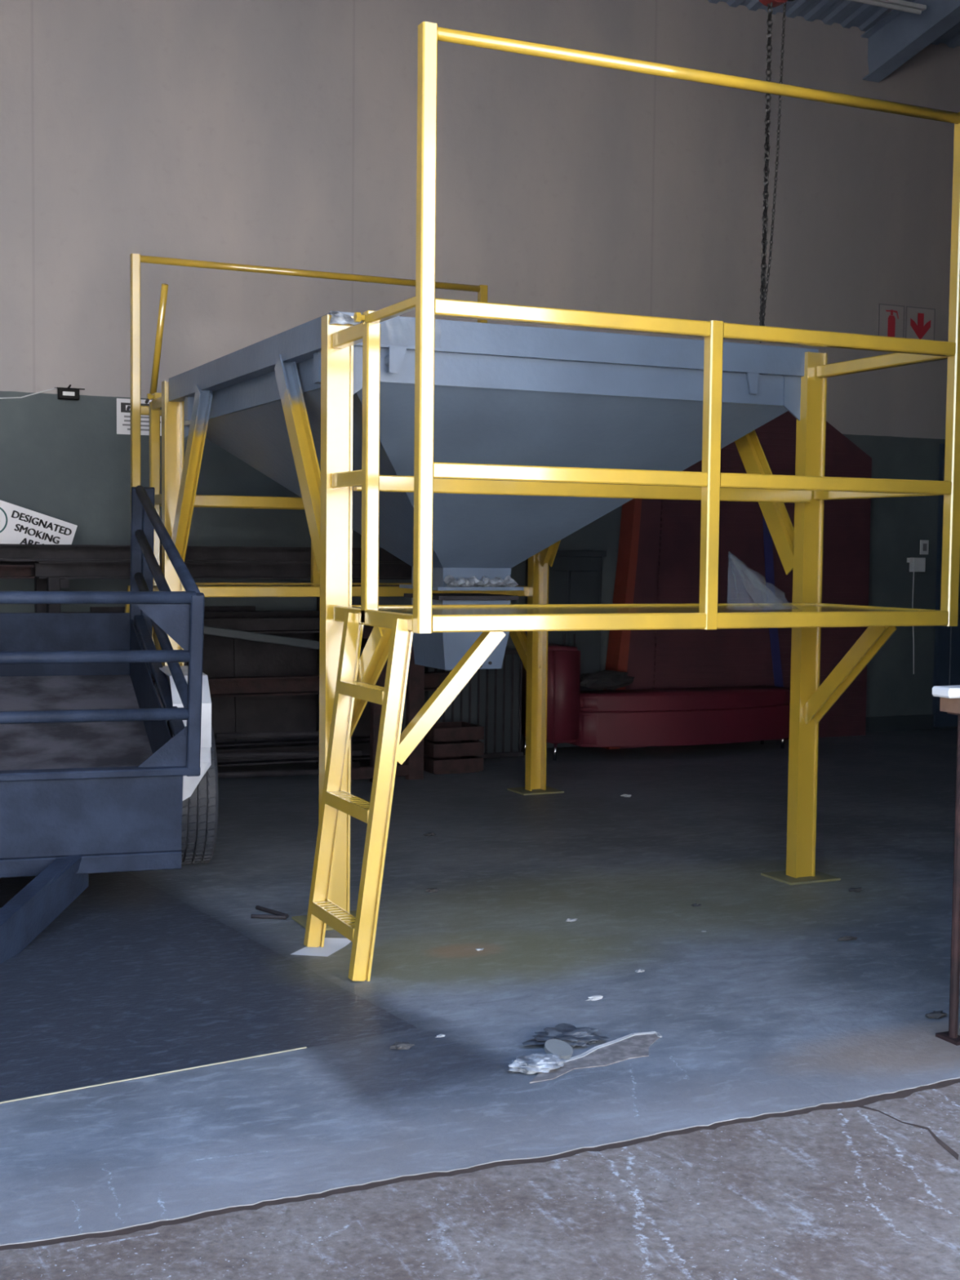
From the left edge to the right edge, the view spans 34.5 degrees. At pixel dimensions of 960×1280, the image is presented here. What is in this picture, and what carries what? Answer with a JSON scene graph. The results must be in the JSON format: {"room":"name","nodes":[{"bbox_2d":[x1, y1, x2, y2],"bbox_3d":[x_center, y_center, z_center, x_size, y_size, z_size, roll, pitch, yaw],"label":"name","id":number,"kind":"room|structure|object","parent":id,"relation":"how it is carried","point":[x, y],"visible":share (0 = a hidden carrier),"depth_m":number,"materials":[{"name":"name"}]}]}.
{"room":"metal workshop","nodes":[
{"label":"metal workshop","id":0,"kind":"room"},
{"bbox_2d":[0,0,959,732],"bbox_3d":[-0.768,-1.906,10.338,13.900,5.580,0.200,-1,4,-25],"label":"wall","id":1,"kind":"structure","parent":0,"point":[268,133],"depth_m":10.32,"materials":[{"name":"paint"}]},
{"bbox_2d":[0,384,84,399],"bbox_3d":[-2.864,-1.498,9.259,0.981,0.115,0.060,-1,4,-25],"label":"light","id":2,"kind":"object","parent":1,"relation":"attached to","point":[65,393],"visible":1,"depth_m":9.39,"materials":[{"name":"black plastic"}]},
{"bbox_2d":[116,398,161,435],"bbox_3d":[-2.110,-1.389,9.635,0.310,0.220,0.007,-1,4,-25],"label":"notice","id":3,"kind":"object","parent":1,"relation":"attached to","point":[123,415],"visible":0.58,"depth_m":9.60,"materials":[{"name":"white paper"}]},
{"bbox_2d":[518,714,957,749],"bbox_3d":[-0.752,0.725,10.392,13.500,0.120,0.019,-1,4,-25],"label":"baseboard","id":4,"kind":"structure","parent":1,"relation":"attached to","point":[921,722],"depth_m":12.26,"materials":[{"name":"stone"}]},
{"bbox_2d":[877,303,904,337],"bbox_3d":[3.199,-2.461,12.010,0.249,0.290,0.008,-1,4,-25],"label":"sign","id":5,"kind":"object","parent":1,"relation":"attached to","point":[891,317],"visible":0.77,"depth_m":12.01,"materials":[{"name":"white plastic"}]},
{"bbox_2d":[885,309,898,337],"bbox_3d":[3.203,-2.458,12.009,0.128,0.215,0.002,-1,4,-25],"label":"picture","id":6,"kind":"object","parent":5,"relation":"attached to","point":[891,315],"depth_m":12.01},
{"bbox_2d":[861,0,959,82],"bbox_3d":[4.323,-4.948,8.805,0.150,1.758,6.553,-1,4,-25],"label":"steel beam","id":7,"kind":"structure","parent":1,"relation":"attached to","point":[899,36],"depth_m":11.40,"materials":[{"name":"grey metal"}]},
{"bbox_2d":[906,557,925,674],"bbox_3d":[3.445,-0.190,12.246,0.150,0.925,0.054,-1,4,-25],"label":"box","id":8,"kind":"object","parent":1,"relation":"attached to","point":[916,564],"visible":0.95,"depth_m":12.21,"materials":[{"name":"white plastic"}]},
{"bbox_2d":[905,306,935,340],"bbox_3d":[3.458,-2.465,12.129,0.288,0.290,0.008,-1,4,-25],"label":"arrow sign","id":9,"kind":"object","parent":1,"relation":"attached to","point":[919,322],"visible":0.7,"depth_m":12.12,"materials":[{"name":"plastic"}]},
{"bbox_2d":[910,312,930,339],"bbox_3d":[3.459,-2.460,12.127,0.200,0.210,0.002,-1,4,-25],"label":"picture","id":10,"kind":"object","parent":9,"relation":"attached to","point":[920,322],"depth_m":12.13},
{"bbox_2d":[920,539,928,554],"bbox_3d":[3.531,-0.737,12.270,0.082,0.115,0.018,-1,4,-25],"label":"light switch","id":11,"kind":"object","parent":1,"relation":"attached to","point":[924,544],"visible":1,"depth_m":12.26,"materials":[{"name":"white plastic"}]},
{"bbox_2d":[932,443,959,727],"bbox_3d":[4.064,-0.435,12.484,0.870,2.260,0.107,-1,4,-25],"label":"door","id":12,"kind":"structure","parent":1,"relation":"in","point":[946,672],"depth_m":12.38,"materials":[{"name":"blue paint"}]},
{"bbox_2d":[0,728,959,1245],"bbox_3d":[0.577,1.044,7.509,13.500,0.150,6.795,-1,4,-25],"label":"floor","id":13,"kind":"structure","parent":0,"point":[762,1011],"depth_m":5.01,"materials":[{"name":"concrete"}]},
{"bbox_2d":[0,485,218,964],"bbox_3d":[-2.155,0.212,6.215,2.347,1.788,3.405,-1,4,-25],"label":"trailer","id":14,"kind":"object","parent":13,"relation":"on","point":[104,767],"visible":1,"depth_m":5.73,"materials":[{"name":"blue paint"}]},
{"bbox_2d":[0,1046,306,1103],"bbox_3d":[-1.362,1.165,3.773,2.074,0.002,0.007,-1,4,-33],"label":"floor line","id":15,"kind":"structure","parent":13,"relation":"on","point":[136,1077],"depth_m":4.07,"materials":[{"name":"white paint"}]},
{"bbox_2d":[89,605,255,742],"bbox_3d":[-1.918,0.299,9.741,1.050,1.018,0.082,-1,4,-25],"label":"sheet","id":16,"kind":"object","parent":13,"relation":"on","point":[218,661],"visible":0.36,"depth_m":9.85,"materials":[{"name":"black metal"}]},
{"bbox_2d":[34,577,360,767],"bbox_3d":[-2.244,0.231,9.178,3.060,1.215,0.540,-1,4,-25],"label":"rack","id":17,"kind":"object","parent":13,"relation":"on","point":[51,584],"visible":0.12,"depth_m":9.20,"materials":[{"name":"metal"}]},
{"bbox_2d":[0,564,34,578],"bbox_3d":[-3.461,-0.377,8.435,1.975,0.075,0.140,-1,4,-25],"label":"steel beam","id":18,"kind":"structure","parent":17,"relation":"on","point":[6,571],"depth_m":8.85,"materials":[{"name":"brown metal"}]},
{"bbox_2d":[0,560,306,577],"bbox_3d":[-2.232,-0.424,9.263,4.700,0.100,0.120,-1,4,-25],"label":"steel beam","id":19,"kind":"structure","parent":17,"relation":"on","point":[2,562],"depth_m":9.09,"materials":[{"name":"metal"}]},
{"bbox_2d":[0,500,77,544],"bbox_3d":[-2.850,-0.697,9.016,0.984,0.536,0.012,-1,4,-25],"label":"board","id":20,"kind":"object","parent":19,"relation":"on","point":[18,525],"visible":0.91,"depth_m":9.11,"materials":[{"name":"white plastic"}]},
{"bbox_2d":[8,610,319,617],"bbox_3d":[-2.190,-0.106,9.302,4.000,0.120,0.120,-1,4,-25],"label":"steel beam","id":21,"kind":"structure","parent":17,"relation":"on","point":[255,613],"depth_m":9.68,"materials":[{"name":"brown metal"}]},
{"bbox_2d":[35,560,411,579],"bbox_3d":[-1.223,-0.424,9.462,2.900,0.098,0.140,-1,4,-25],"label":"steel beam","id":22,"kind":"structure","parent":17,"relation":"on","point":[43,569],"depth_m":9.34,"materials":[{"name":"brown metal"}]},
{"bbox_2d":[0,543,405,563],"bbox_3d":[-2.127,-0.507,9.030,4.700,0.095,0.160,-1,4,-25],"label":"steel beam","id":23,"kind":"structure","parent":22,"relation":"on","point":[8,552],"depth_m":9.21,"materials":[{"name":"brown metal"}]},
{"bbox_2d":[203,625,364,654],"bbox_3d":[-1.132,0.010,9.278,1.608,0.280,0.020,-1,4,-27],"label":"strip","id":24,"kind":"object","parent":17,"relation":"attached to","point":[215,631],"visible":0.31,"depth_m":9.18,"materials":[{"name":"metal"}]},
{"bbox_2d":[204,617,369,633],"bbox_3d":[-1.999,-0.079,9.127,4.200,0.090,0.140,-1,4,-25],"label":"steel beam","id":25,"kind":"structure","parent":17,"relation":"on","point":[255,624],"depth_m":9.48,"materials":[{"name":"metal"}]},
{"bbox_2d":[215,736,369,747],"bbox_3d":[-2.100,0.702,9.373,3.600,0.100,0.120,-1,4,-25],"label":"steel beam","id":26,"kind":"structure","parent":17,"relation":"on","point":[354,738],"depth_m":9.73,"materials":[{"name":"metal"}]},
{"bbox_2d":[151,671,450,697],"bbox_3d":[-1.950,0.291,9.152,3.900,0.110,0.120,-1,4,-25],"label":"steel beam","id":27,"kind":"structure","parent":17,"relation":"on","point":[257,686],"depth_m":9.49,"materials":[{"name":"metal"}]},
{"bbox_2d":[215,740,439,766],"bbox_3d":[-1.959,0.714,9.185,3.700,0.100,0.120,-1,4,-25],"label":"steel beam","id":28,"kind":"structure","parent":17,"relation":"on","point":[364,746],"depth_m":9.52,"materials":[{"name":"brown metal"}]},
{"bbox_2d":[250,914,286,919],"bbox_3d":[-0.796,1.044,5.821,0.135,0.014,0.016,1,3,7],"label":"rod","id":29,"kind":"object","parent":13,"relation":"on","point":[252,916],"visible":1,"depth_m":5.82,"materials":[{"name":"metal"}]},
{"bbox_2d":[217,768,319,777],"bbox_3d":[-1.173,0.784,9.094,1.174,0.091,0.036,-2,4,-36],"label":"pipe","id":30,"kind":"object","parent":13,"relation":"on","point":[305,771],"visible":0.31,"depth_m":9.03,"materials":[{"name":"metal"}]},
{"bbox_2d":[216,750,362,759],"bbox_3d":[-1.178,0.676,9.101,1.056,0.076,0.036,-1,4,-30],"label":"pipe","id":31,"kind":"object","parent":30,"relation":"on","point":[355,753],"visible":0.65,"depth_m":9.06,"materials":[{"name":"metal"}]},
{"bbox_2d":[214,731,319,738],"bbox_3d":[-1.173,0.565,9.207,0.857,0.066,0.036,-1,4,-31],"label":"pipe","id":32,"kind":"object","parent":31,"relation":"on","point":[277,734],"visible":0.65,"depth_m":9.13,"materials":[{"name":"metal"}]},
{"bbox_2d":[255,905,288,918],"bbox_3d":[-0.796,1.039,5.904,0.016,0.014,0.191,-3,5,-44],"label":"rod","id":33,"kind":"object","parent":13,"relation":"on","point":[257,907],"visible":1,"depth_m":5.90,"materials":[{"name":"metal"}]},
{"bbox_2d":[233,632,403,765],"bbox_3d":[-1.047,0.316,10.121,1.150,0.958,0.082,-1,4,-25],"label":"pallet","id":34,"kind":"object","parent":13,"relation":"on","point":[291,713],"visible":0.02,"depth_m":10.00,"materials":[{"name":"brown wood"}]},
{"bbox_2d":[291,937,351,956],"bbox_3d":[-0.552,1.073,5.409,0.131,0.010,0.245,2,4,19],"label":"paper sheet","id":35,"kind":"object","parent":13,"relation":"on","point":[331,945],"visible":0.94,"depth_m":5.40,"materials":[{"name":"white paper"}]},
{"bbox_2d":[350,626,424,784],"bbox_3d":[-0.597,0.385,9.267,0.653,0.935,0.071,-1,4,-30],"label":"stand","id":36,"kind":"object","parent":13,"relation":"on","point":[413,768],"visible":0.25,"depth_m":9.34,"materials":[{"name":"metal"}]},
{"bbox_2d":[390,1041,413,1049],"bbox_3d":[-0.218,1.137,4.332,0.053,0.016,0.053,2,4,28],"label":"scrap","id":37,"kind":"object","parent":13,"relation":"on","point":[397,1045],"visible":1,"depth_m":4.33,"materials":[{"name":"grey paper"}]},
{"bbox_2d":[423,832,435,835],"bbox_3d":[-0.245,0.950,7.545,0.066,0.013,0.036,-1,4,-25],"label":"scrap","id":38,"kind":"object","parent":13,"relation":"on","point":[428,833],"visible":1,"depth_m":7.54,"materials":[{"name":"grey"}]},
{"bbox_2d":[435,1034,444,1037],"bbox_3d":[-0.114,1.137,4.438,0.034,0.006,0.018,-1,4,-25],"label":"scrap","id":39,"kind":"object","parent":13,"relation":"on","point":[439,1035],"visible":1,"depth_m":4.43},
{"bbox_2d":[423,721,484,774],"bbox_3d":[-0.198,0.682,9.784,0.340,0.290,0.320,-1,4,-25],"label":"wooden crate","id":40,"kind":"object","parent":13,"relation":"on","point":[455,752],"visible":0.8,"depth_m":9.65,"materials":[{"name":"brown wood"}]},
{"bbox_2d":[424,646,523,758],"bbox_3d":[-0.080,0.422,10.393,0.670,0.740,0.345,-1,4,-25],"label":"sheet","id":41,"kind":"object","parent":13,"relation":"on","point":[491,699],"visible":0.4,"depth_m":10.34,"materials":[{"name":"metal"}]},
{"bbox_2d":[507,1053,568,1074],"bbox_3d":[0.150,1.141,4.169,0.170,0.036,0.117,-1,4,-25],"label":"wrap","id":42,"kind":"object","parent":13,"relation":"on","point":[532,1064],"visible":1,"depth_m":4.14,"materials":[{"name":"plastic"}]},
{"bbox_2d":[124,21,959,981],"bbox_3d":[-0.141,-0.546,7.289,2.469,3.035,4.343,-1,4,-25],"label":"hopper","id":43,"kind":"object","parent":13,"relation":"on","point":[466,452],"visible":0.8,"depth_m":6.00,"materials":[{"name":"yellow paint"}]},
{"bbox_2d":[543,1039,573,1059],"bbox_3d":[0.216,1.129,4.262,0.081,0.037,0.080,-1,4,-25],"label":"round lid","id":44,"kind":"object","parent":13,"relation":"on","point":[560,1047],"visible":0.98,"depth_m":4.25,"materials":[{"name":"grey plastic"}]},
{"bbox_2d":[524,550,606,748],"bbox_3d":[0.588,0.062,10.849,0.575,1.380,0.173,-1,4,-25],"label":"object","id":45,"kind":"object","parent":13,"relation":"on","point":[575,577],"visible":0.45,"depth_m":10.81,"materials":[{"name":"metal"}]},
{"bbox_2d":[522,1022,609,1047],"bbox_3d":[0.232,1.129,4.405,0.264,0.034,0.175,-1,4,-25],"label":"rag","id":46,"kind":"object","parent":13,"relation":"on","point":[568,1033],"visible":0.86,"depth_m":4.39,"materials":[{"name":"grey fabric"}]},
{"bbox_2d":[565,918,577,922],"bbox_3d":[0.345,1.058,5.835,0.056,0.011,0.029,-1,4,-25],"label":"scrap","id":47,"kind":"object","parent":13,"relation":"on","point":[571,920],"visible":1,"depth_m":5.83,"materials":[{"name":"white paper"}]},
{"bbox_2d":[586,995,603,1000],"bbox_3d":[0.355,1.117,4.818,0.062,0.014,0.019,-1,4,-25],"label":"scrap","id":48,"kind":"object","parent":13,"relation":"on","point":[597,997],"visible":1,"depth_m":4.81,"materials":[{"name":"white paper"}]},
{"bbox_2d":[528,1031,662,1083],"bbox_3d":[0.340,1.154,4.260,0.147,0.006,0.582,4,5,43],"label":"broken screed patch","id":49,"kind":"object","parent":13,"relation":"on","point":[635,1045],"visible":0.85,"depth_m":4.29,"materials":[{"name":"grey concrete"}]},
{"bbox_2d":[620,794,631,796],"bbox_3d":[0.833,0.886,8.819,0.068,0.016,0.038,0,3,-5],"label":"scrap","id":50,"kind":"object","parent":13,"relation":"on","point":[623,795],"visible":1,"depth_m":8.80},
{"bbox_2d":[635,968,644,973],"bbox_3d":[0.533,1.101,5.147,0.033,0.009,0.022,-1,4,-25],"label":"scrap","id":51,"kind":"object","parent":13,"relation":"on","point":[639,970],"visible":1,"depth_m":5.14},
{"bbox_2d":[521,643,790,760],"bbox_3d":[1.314,0.408,10.749,2.038,0.762,0.560,-1,4,-25],"label":"sofa","id":52,"kind":"object","parent":13,"relation":"on","point":[713,715],"visible":0.97,"depth_m":10.45,"materials":[{"name":"red leather"}]},
{"bbox_2d":[579,670,634,690],"bbox_3d":[0.862,0.276,10.598,0.441,0.139,0.265,-1,4,-25],"label":"bag","id":53,"kind":"object","parent":52,"relation":"on","point":[611,680],"visible":0.97,"depth_m":10.50,"materials":[{"name":"fabric"}]},
{"bbox_2d":[579,684,790,711],"bbox_3d":[1.431,0.409,10.781,1.740,0.105,0.500,-1,4,-25],"label":"seat cushion","id":54,"kind":"object","parent":52,"relation":"on","point":[764,698],"depth_m":10.59,"materials":[{"name":"red leather"}]},
{"bbox_2d":[691,902,701,906],"bbox_3d":[0.856,1.048,6.112,0.047,0.010,0.026,-1,4,-25],"label":"scrap","id":55,"kind":"object","parent":13,"relation":"on","point":[695,904],"visible":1,"depth_m":6.11,"materials":[{"name":"grey"}]},
{"bbox_2d":[600,410,871,749],"bbox_3d":[1.935,-0.576,11.403,2.304,2.660,0.180,-1,4,-25],"label":"panel","id":56,"kind":"object","parent":13,"relation":"on","point":[659,557],"visible":0.51,"depth_m":11.35,"materials":[{"name":"paint"}]},
{"bbox_2d":[762,514,783,687],"bbox_3d":[2.163,-0.454,11.433,0.234,1.628,0.016,-1,4,-25],"label":"strap","id":57,"kind":"object","parent":56,"relation":"hanging from","point":[767,540],"visible":0.49,"depth_m":11.43,"materials":[{"name":"red fabric"}]},
{"bbox_2d":[836,935,857,941],"bbox_3d":[1.330,1.080,5.594,0.086,0.017,0.031,-1,4,-25],"label":"scrap","id":58,"kind":"object","parent":13,"relation":"on","point":[844,938],"visible":1,"depth_m":5.58,"materials":[{"name":"grey"}]},
{"bbox_2d":[848,887,862,892],"bbox_3d":[1.557,1.035,6.400,0.076,0.018,0.024,-1,4,-30],"label":"scrap","id":59,"kind":"object","parent":13,"relation":"on","point":[858,889],"visible":1,"depth_m":6.39,"materials":[{"name":"grey"}]},
{"bbox_2d":[924,1010,946,1018],"bbox_3d":[1.383,1.134,4.679,0.078,0.018,0.045,-1,4,-25],"label":"scrap","id":60,"kind":"object","parent":13,"relation":"on","point":[935,1015],"visible":1,"depth_m":4.67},
{"bbox_2d":[935,697,959,1045],"bbox_3d":[1.831,0.652,4.646,1.100,0.995,0.090,-1,4,-25],"label":"trestle","id":61,"kind":"object","parent":13,"relation":"on","point":[950,705],"visible":0.91,"depth_m":4.43,"materials":[{"name":"brown metal"}]},
{"bbox_2d":[932,684,959,697],"bbox_3d":[1.842,0.139,4.619,1.188,0.029,0.080,-1,4,-25],"label":"plank","id":62,"kind":"object","parent":61,"relation":"on","point":[945,691],"visible":1,"depth_m":4.36,"materials":[{"name":"wood"}]},
{"bbox_2d":[0,1082,959,1279],"bbox_3d":[1.390,1.389,1.558,60.000,0.120,4.792,-1,4,-25],"label":"ground","id":63,"kind":"structure","parent":0,"point":[856,1193],"depth_m":3.23,"materials":[{"name":"brown concrete"}]},
{"bbox_2d":[841,1102,959,1159],"bbox_3d":[1.051,1.194,3.787,0.081,0.001,0.417,-1,4,-27],"label":"crack","id":64,"kind":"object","parent":63,"relation":"on","point":[941,1143],"depth_m":3.78,"materials":[{"name":"black concrete"}]},
{"bbox_2d":[0,1078,959,1250],"bbox_3d":[1.981,1.235,4.460,13.500,0.138,0.240,-1,4,-25],"label":"trim","id":65,"kind":"structure","parent":0,"point":[904,1093],"depth_m":3.49,"materials":[{"name":"grey metal"}]},
{"bbox_2d":[707,0,959,48],"bbox_3d":[0.719,-5.144,6.930,14.252,1.647,7.351,-1,4,-25],"label":"ceiling","id":66,"kind":"structure","parent":0,"point":[848,14],"depth_m":11.46,"materials":[{"name":"grey metal"}]},
{"bbox_2d":[758,0,794,342],"bbox_3d":[1.502,-3.294,7.821,0.245,3.546,0.140,-1,4,-25],"label":"chain hoist","id":67,"kind":"object","parent":66,"relation":"hanging from","point":[770,3],"visible":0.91,"depth_m":7.85,"materials":[{"name":"black metal"}]},
{"bbox_2d":[847,0,926,14],"bbox_3d":[2.582,-4.578,10.607,1.190,0.378,0.060,-1,4,-25],"label":"light","id":68,"kind":"object","parent":66,"relation":"hanging from","point":[899,5],"visible":1,"depth_m":10.75,"materials":[{"name":"white plastic"}]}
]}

